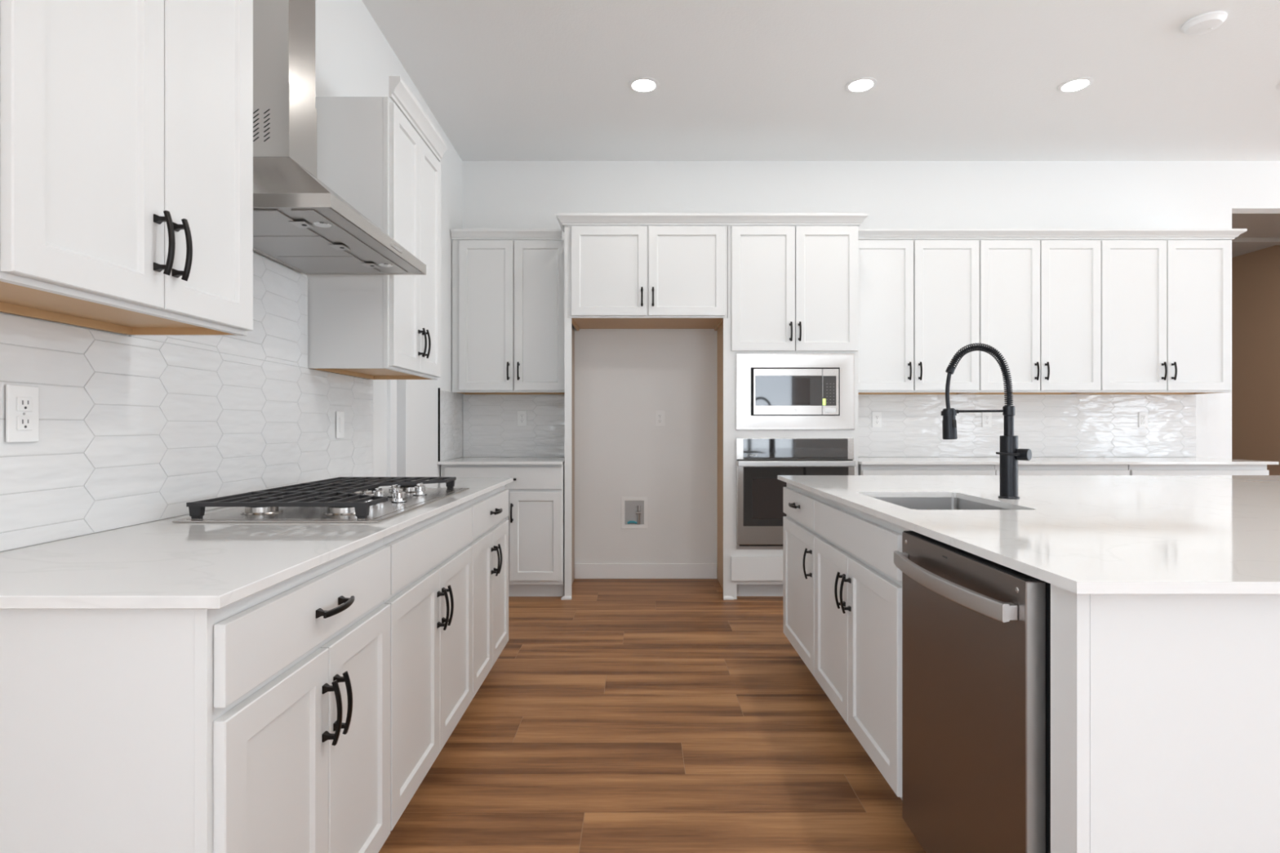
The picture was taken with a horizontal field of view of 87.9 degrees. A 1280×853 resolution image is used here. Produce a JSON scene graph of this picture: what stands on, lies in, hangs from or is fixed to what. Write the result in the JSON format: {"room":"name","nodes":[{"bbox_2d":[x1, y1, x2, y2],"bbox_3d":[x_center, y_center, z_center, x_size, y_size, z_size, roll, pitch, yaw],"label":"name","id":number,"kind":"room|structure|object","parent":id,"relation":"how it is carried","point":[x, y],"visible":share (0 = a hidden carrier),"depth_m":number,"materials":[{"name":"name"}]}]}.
{"room":"kitchen","nodes":[
{"label":"kitchen","id":0,"kind":"room"},
{"bbox_2d":[0,0,462,476],"bbox_3d":[-1.348,-0.430,0.262,0.172,3.160,9.528,0,0,-1],"label":"wall","id":1,"kind":"structure","parent":0,"point":[353,57],"depth_m":3.43,"materials":[{"name":"white paint"}]},
{"bbox_2d":[0,0,253,335],"bbox_3d":[-1.104,-0.799,1.327,0.346,1.142,0.683,0,0,0],"label":"upper cabinet","id":2,"kind":"object","parent":1,"relation":"attached to","point":[126,126],"visible":1,"depth_m":1.29,"materials":[{"name":"white paint"}]},
{"bbox_2d":[0,253,373,551],"bbox_3d":[-1.290,-0.165,2.116,0.007,0.828,2.275,0,0,-1],"label":"tile backsplash","id":3,"kind":"structure","parent":1,"relation":"attached to","point":[134,429],"depth_m":1.80,"materials":[{"name":"white tile"}]},
{"bbox_2d":[5,384,39,442],"bbox_3d":[-1.266,-0.026,1.364,0.009,0.116,0.071,0,0,-1],"label":"wall outlet","id":4,"kind":"object","parent":3,"relation":"attached to","point":[22,402],"visible":1,"depth_m":1.36,"materials":[{"name":"white plastic"}]},
{"bbox_2d":[17,396,32,411],"bbox_3d":[-1.264,-0.045,1.364,0.003,0.029,0.034,0,0,-1],"label":"receptacle","id":5,"kind":"object","parent":4,"relation":"attached to","point":[24,403],"depth_m":1.36,"materials":[{"name":"grey plastic"}]},
{"bbox_2d":[17,416,32,430],"bbox_3d":[-1.264,-0.006,1.364,0.003,0.029,0.034,0,0,-1],"label":"receptacle","id":6,"kind":"object","parent":4,"relation":"attached to","point":[24,423],"depth_m":1.36,"materials":[{"name":"grey plastic"}]},
{"bbox_2d":[336,411,344,438],"bbox_3d":[-1.292,-0.007,2.867,0.010,0.116,0.071,0,0,-1],"label":"light switch","id":7,"kind":"object","parent":3,"relation":"attached to","point":[340,415],"visible":1,"depth_m":2.86,"materials":[{"name":"white plastic"}]},
{"bbox_2d":[253,0,426,275],"bbox_3d":[-1.051,-1.294,2.159,0.462,1.429,0.787,0,0,0],"label":"range hood","id":8,"kind":"object","parent":1,"relation":"attached to","point":[300,223],"visible":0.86,"depth_m":2.08,"materials":[{"name":"silver metal"}]},
{"bbox_2d":[313,222,332,227],"bbox_3d":[-0.917,-0.582,1.919,0.050,0.002,0.050,0,0,0],"label":"lamp","id":9,"kind":"object","parent":8,"relation":"on","point":[317,224],"depth_m":1.91,"materials":[{"name":"silver metal"}]},
{"bbox_2d":[378,263,393,266],"bbox_3d":[-0.917,-0.582,2.400,0.050,0.002,0.050,0,0,0],"label":"lamp","id":10,"kind":"object","parent":8,"relation":"on","point":[380,264],"depth_m":2.40,"materials":[{"name":"silver metal"}]},
{"bbox_2d":[306,75,447,379],"bbox_3d":[-1.117,-0.799,2.917,0.374,1.142,0.639,0,0,0],"label":"upper cabinet","id":11,"kind":"object","parent":1,"relation":"attached to","point":[380,155],"visible":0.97,"depth_m":2.60,"materials":[{"name":"white paint"}]},
{"bbox_2d":[386,379,406,476],"bbox_3d":[-1.370,0.090,3.607,0.141,2.120,0.300,0,0,0],"label":"trim","id":12,"kind":"structure","parent":1,"relation":"attached to","point":[396,388],"depth_m":3.65,"materials":[{"name":"white paint"}]},
{"bbox_2d":[438,387,439,461],"bbox_3d":[-1.328,-0.012,4.389,0.012,0.486,0.010,0,0,0],"label":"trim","id":13,"kind":"structure","parent":1,"relation":"attached to","point":[438,388],"depth_m":4.38,"materials":[{"name":"black metal"}]},
{"bbox_2d":[440,390,462,461],"bbox_3d":[-1.335,-0.006,4.706,0.008,0.472,0.620,0,0,-1],"label":"tile backsplash","id":14,"kind":"structure","parent":1,"relation":"attached to","point":[451,403],"depth_m":4.68,"materials":[{"name":"white tile"}]},
{"bbox_2d":[378,578,925,852],"bbox_3d":[3.800,1.151,2.203,10.800,0.001,13.995,0,0,0],"label":"floor","id":15,"kind":"structure","parent":0,"point":[620,715],"depth_m":2.40,"materials":[{"name":"brown wood"}]},
{"bbox_2d":[0,537,390,852],"bbox_3d":[-0.935,0.710,1.345,0.676,0.880,0.689,0,0,0],"label":"base cabinet","id":16,"kind":"object","parent":15,"relation":"on","point":[260,722],"visible":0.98,"depth_m":1.00,"materials":[{"name":"white paint"}]},
{"bbox_2d":[0,477,513,608],"bbox_3d":[-0.967,0.260,2.115,0.694,0.020,2.271,0,0,0],"label":"countertop","id":17,"kind":"structure","parent":16,"relation":"on","point":[163,563],"depth_m":1.25,"materials":[{"name":"white stone"}]},
{"bbox_2d":[172,476,469,522],"bbox_3d":[-0.948,0.225,2.186,0.535,0.050,0.926,0,0,0],"label":"gas cooktop","id":18,"kind":"object","parent":17,"relation":"in","point":[340,499],"visible":1,"depth_m":1.90,"materials":[{"name":"silver metal"}]},
{"bbox_2d":[383,501,472,831],"bbox_3d":[-0.941,0.710,2.102,0.688,0.880,0.823,0,0,0],"label":"base cabinet","id":19,"kind":"object","parent":15,"relation":"on","point":[430,599],"visible":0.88,"depth_m":1.99,"materials":[{"name":"white paint"}]},
{"bbox_2d":[467,485,508,697],"bbox_3d":[-0.948,0.710,2.860,0.703,0.880,0.691,0,0,0],"label":"base cabinet","id":20,"kind":"object","parent":15,"relation":"on","point":[490,542],"visible":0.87,"depth_m":2.79,"materials":[{"name":"white paint"}]},
{"bbox_2d":[440,463,564,596],"bbox_3d":[-0.918,0.701,4.691,0.813,0.899,0.658,0,0,0],"label":"base cabinet","id":21,"kind":"object","parent":15,"relation":"on","point":[535,517],"visible":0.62,"depth_m":4.40,"materials":[{"name":"white paint"}]},
{"bbox_2d":[437,457,564,464],"bbox_3d":[-0.928,0.241,4.694,0.834,0.020,0.658,0,0,0],"label":"countertop","id":22,"kind":"structure","parent":21,"relation":"on","point":[462,460],"depth_m":4.47,"materials":[{"name":"white stone"}]},
{"bbox_2d":[560,226,574,599],"bbox_3d":[-0.489,-0.088,4.715,0.067,2.476,0.615,0,0,0],"label":"panel","id":23,"kind":"object","parent":15,"relation":"on","point":[569,333],"visible":1,"depth_m":4.42,"materials":[{"name":"white paint"}]},
{"bbox_2d":[717,226,857,599],"bbox_3d":[1.004,-0.093,4.693,0.897,2.486,0.658,0,0,0],"label":"tall cabinet","id":24,"kind":"object","parent":15,"relation":"on","point":[791,289],"visible":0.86,"depth_m":4.41,"materials":[{"name":"white paint"}]},
{"bbox_2d":[736,353,854,429],"bbox_3d":[1.032,-0.232,4.612,0.785,0.503,0.414,0,0,0],"label":"microwave","id":25,"kind":"object","parent":24,"relation":"in","point":[775,391],"visible":1,"depth_m":4.41,"materials":[{"name":"silver metal"}]},
{"bbox_2d":[736,438,855,549],"bbox_3d":[1.028,0.447,4.634,0.778,0.738,0.570,0,0,0],"label":"wall oven","id":26,"kind":"object","parent":24,"relation":"in","point":[760,514],"visible":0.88,"depth_m":4.38,"materials":[{"name":"silver metal"}]},
{"bbox_2d":[782,483,818,676],"bbox_3d":[1.008,0.710,3.034,0.656,0.880,0.602,0,0,0],"label":"base cabinet","id":27,"kind":"object","parent":15,"relation":"on","point":[799,533],"visible":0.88,"depth_m":3.00,"materials":[{"name":"white paint"}]},
{"bbox_2d":[814,495,911,799],"bbox_3d":[1.008,0.710,2.274,0.656,0.880,0.916,0,0,0],"label":"base cabinet","id":28,"kind":"object","parent":15,"relation":"on","point":[858,582],"visible":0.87,"depth_m":2.16,"materials":[{"name":"white paint"}]},
{"bbox_2d":[857,463,995,475],"bbox_3d":[1.914,0.701,4.692,0.888,0.899,0.660,0,0,0],"label":"base cabinet","id":29,"kind":"object","parent":15,"relation":"on","point":[863,469],"visible":0.12,"depth_m":4.42,"materials":[{"name":"white paint"}]},
{"bbox_2d":[893,530,1050,852],"bbox_3d":[0.996,0.715,1.522,0.679,0.861,0.582,0,0,0],"label":"dishwasher","id":30,"kind":"object","parent":15,"relation":"on","point":[976,629],"visible":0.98,"depth_m":1.41,"materials":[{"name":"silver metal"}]},
{"bbox_2d":[994,464,1129,475],"bbox_3d":[2.804,0.701,4.692,0.888,0.899,0.660,0,0,0],"label":"base cabinet","id":31,"kind":"object","parent":15,"relation":"on","point":[1023,469],"visible":0.06,"depth_m":4.42,"materials":[{"name":"white paint"}]},
{"bbox_2d":[1050,583,1279,852],"bbox_3d":[1.970,0.711,2.232,2.450,0.879,2.200,0,0,0],"label":"island end panel","id":32,"kind":"object","parent":15,"relation":"on","point":[1165,708],"visible":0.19,"depth_m":1.13,"materials":[{"name":"white paint"}]},
{"bbox_2d":[1128,464,1269,475],"bbox_3d":[3.713,0.701,4.692,0.918,0.899,0.660,0,0,0],"label":"base cabinet","id":33,"kind":"object","parent":15,"relation":"on","point":[1135,469],"visible":0.07,"depth_m":4.42,"materials":[{"name":"white paint"}]},
{"bbox_2d":[857,457,1279,464],"bbox_3d":[2.828,0.241,4.694,2.744,0.020,0.658,0,0,0],"label":"countertop","id":34,"kind":"structure","parent":33,"relation":"on","point":[861,460],"depth_m":4.47,"materials":[{"name":"white stone"}]},
{"bbox_2d":[361,0,1279,257],"bbox_3d":[3.800,-2.060,2.250,10.800,0.100,13.900,0,0,0],"label":"ceiling","id":35,"kind":"structure","parent":0,"point":[503,80],"depth_m":3.84,"materials":[{"name":"white paint"}]},
{"bbox_2d":[628,76,658,93],"bbox_3d":[0.022,-2.006,3.907,0.180,0.006,0.180,0,0,0],"label":"recessed light","id":36,"kind":"object","parent":35,"relation":"in","point":[642,84],"visible":1,"depth_m":3.90,"materials":[{"name":"white paint"}]},
{"bbox_2d":[844,76,877,93],"bbox_3d":[1.300,-2.006,3.907,0.180,0.006,0.180,0,0,0],"label":"recessed light","id":37,"kind":"object","parent":35,"relation":"in","point":[864,84],"visible":1,"depth_m":3.90,"materials":[{"name":"white plastic"}]},
{"bbox_2d":[1057,76,1093,93],"bbox_3d":[2.560,-2.006,3.907,0.180,0.006,0.180,0,0,0],"label":"recessed light","id":38,"kind":"object","parent":35,"relation":"in","point":[1077,84],"visible":1,"depth_m":3.90,"materials":[{"name":"white plastic"}]},
{"bbox_2d":[1181,10,1227,35],"bbox_3d":[2.800,-1.990,3.297,0.176,0.040,0.176,0,0,0],"label":"smoke detector","id":39,"kind":"object","parent":35,"relation":"attached to","point":[1207,22],"visible":1,"depth_m":3.26,"materials":[{"name":"white paint"}]},
{"bbox_2d":[1275,83,1279,89],"bbox_3d":[3.830,-2.006,3.870,0.180,0.006,0.180,0,0,0],"label":"recessed light","id":40,"kind":"object","parent":35,"relation":"in","point":[1277,86],"visible":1,"depth_m":3.92,"materials":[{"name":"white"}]},
{"bbox_2d":[462,160,1279,564],"bbox_3d":[3.800,-0.430,5.084,10.800,3.160,0.120,0,0,0],"label":"wall","id":41,"kind":"structure","parent":0,"point":[623,376],"depth_m":5.02,"materials":[{"name":"white paint"}]},
{"bbox_2d":[450,229,572,394],"bbox_3d":[-0.921,-0.815,4.835,0.823,1.146,0.360,0,0,0],"label":"upper cabinet","id":42,"kind":"object","parent":41,"relation":"attached to","point":[508,295],"visible":0.89,"depth_m":4.70,"materials":[{"name":"white paint"}]},
{"bbox_2d":[462,394,564,457],"bbox_3d":[-0.923,-0.006,5.020,0.826,0.472,0.007,0,0,0],"label":"tile backsplash","id":43,"kind":"structure","parent":41,"relation":"attached to","point":[491,428],"depth_m":5.02,"materials":[{"name":"white tile"}]},
{"bbox_2d":[517,410,526,426],"bbox_3d":[-0.891,-0.062,5.011,0.071,0.116,0.009,0,0,0],"label":"wall outlet","id":44,"kind":"object","parent":43,"relation":"attached to","point":[522,415],"visible":1,"depth_m":5.01,"materials":[{"name":"white plastic"}]},
{"bbox_2d":[621,496,647,528],"bbox_3d":[-0.042,0.651,5.011,0.198,0.244,0.028,0,0,0],"label":"water supply box","id":45,"kind":"object","parent":41,"relation":"attached to","point":[633,508],"visible":1,"depth_m":5.02,"materials":[{"name":"white plastic"}]},
{"bbox_2d":[574,563,717,578],"bbox_3d":[0.044,1.093,5.017,1.077,0.115,0.014,0,0,0],"label":"baseboard","id":46,"kind":"structure","parent":41,"relation":"attached to","point":[582,571],"depth_m":5.01,"materials":[{"name":"white paint"}]},
{"bbox_2d":[568,226,727,330],"bbox_3d":[0.051,-1.030,4.693,1.059,0.613,0.658,0,0,0],"label":"upper cabinet","id":47,"kind":"object","parent":41,"relation":"attached to","point":[620,277],"visible":1,"depth_m":4.41,"materials":[{"name":"white paint"}]},
{"bbox_2d":[655,410,664,426],"bbox_3d":[0.151,-0.060,5.019,0.071,0.116,0.009,0,0,0],"label":"wall outlet","id":48,"kind":"object","parent":41,"relation":"attached to","point":[660,415],"visible":1,"depth_m":5.02,"materials":[{"name":"white plastic"}]},
{"bbox_2d":[555,213,1247,239],"bbox_3d":[1.849,-1.365,4.690,4.804,0.078,0.643,0,0,0],"label":"crown molding","id":49,"kind":"structure","parent":41,"relation":"attached to","point":[863,233],"depth_m":4.65,"materials":[{"name":"white paint"}]},
{"bbox_2d":[857,240,979,394],"bbox_3d":[1.936,-0.783,4.835,0.932,1.082,0.360,0,0,0],"label":"upper cabinet","id":50,"kind":"object","parent":41,"relation":"attached to","point":[918,300],"visible":0.89,"depth_m":4.70,"materials":[{"name":"white paint"}]},
{"bbox_2d":[857,394,1195,457],"bbox_3d":[2.829,-0.006,5.020,2.747,0.472,0.007,0,0,0],"label":"tile backsplash","id":51,"kind":"structure","parent":41,"relation":"attached to","point":[1049,425],"depth_m":5.02,"materials":[{"name":"white tile"}]},
{"bbox_2d":[871,412,881,427],"bbox_3d":[1.788,-0.051,5.011,0.071,0.116,0.009,0,0,0],"label":"wall outlet","id":52,"kind":"object","parent":51,"relation":"attached to","point":[876,416],"visible":1,"depth_m":5.01,"materials":[{"name":"white plastic"}]},
{"bbox_2d":[982,412,991,427],"bbox_3d":[2.619,-0.051,5.011,0.071,0.116,0.009,0,0,0],"label":"wall outlet","id":53,"kind":"object","parent":51,"relation":"attached to","point":[986,416],"visible":0.92,"depth_m":5.01,"materials":[{"name":"white plastic"}]},
{"bbox_2d":[1138,412,1148,427],"bbox_3d":[3.800,-0.051,5.011,0.071,0.116,0.009,0,0,0],"label":"wall outlet","id":54,"kind":"object","parent":51,"relation":"attached to","point":[1143,416],"visible":1,"depth_m":5.01,"materials":[{"name":"white plastic"}]},
{"bbox_2d":[1141,420,1146,424],"bbox_3d":[3.800,-0.032,5.008,0.034,0.029,0.003,0,0,0],"label":"receptacle","id":55,"kind":"object","parent":54,"relation":"attached to","point":[1143,422],"depth_m":5.01,"materials":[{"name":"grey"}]},
{"bbox_2d":[964,240,1101,394],"bbox_3d":[2.832,-0.783,4.835,0.858,1.082,0.360,0,0,0],"label":"upper cabinet","id":56,"kind":"object","parent":41,"relation":"attached to","point":[1040,300],"visible":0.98,"depth_m":4.70,"materials":[{"name":"white paint"}]},
{"bbox_2d":[1080,240,1231,394],"bbox_3d":[3.726,-0.783,4.835,0.929,1.082,0.360,0,0,0],"label":"upper cabinet","id":57,"kind":"object","parent":41,"relation":"attached to","point":[1166,304],"visible":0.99,"depth_m":4.70,"materials":[{"name":"white paint"}]},
{"bbox_2d":[777,475,1279,593],"bbox_3d":[2.102,0.260,2.235,2.796,0.020,2.330,0,0,0],"label":"countertop","id":58,"kind":"structure","parent":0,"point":[1077,534],"depth_m":1.70,"materials":[{"name":"white stone"}]},
{"bbox_2d":[872,497,1007,509],"bbox_3d":[1.010,0.377,2.263,0.412,0.214,0.567,0,0,0],"label":"sink","id":59,"kind":"object","parent":58,"relation":"in","point":[912,503],"visible":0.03,"depth_m":2.53,"materials":[{"name":"grey metal"}]},
{"bbox_2d":[941,342,1031,498],"bbox_3d":[1.199,-0.021,2.304,0.293,0.542,0.094,0,0,0],"label":"kitchen faucet","id":60,"kind":"object","parent":58,"relation":"on","point":[1010,454],"visible":1,"depth_m":2.31,"materials":[{"name":"black metal"}]},
{"bbox_2d":[1231,245,1279,475],"bbox_3d":[7.100,-0.430,7.122,0.100,3.160,3.955,0,0,0],"label":"wall","id":61,"kind":"structure","parent":0,"point":[1255,275],"depth_m":7.59,"materials":[{"name":"beige paint"}]},
{"bbox_2d":[1231,237,1279,245],"bbox_3d":[5.725,-1.988,7.135,2.650,0.045,0.130,0,0,0],"label":"trim","id":62,"kind":"structure","parent":61,"relation":"attached to","point":[1237,241],"depth_m":7.07,"materials":[{"name":"grey paint"}]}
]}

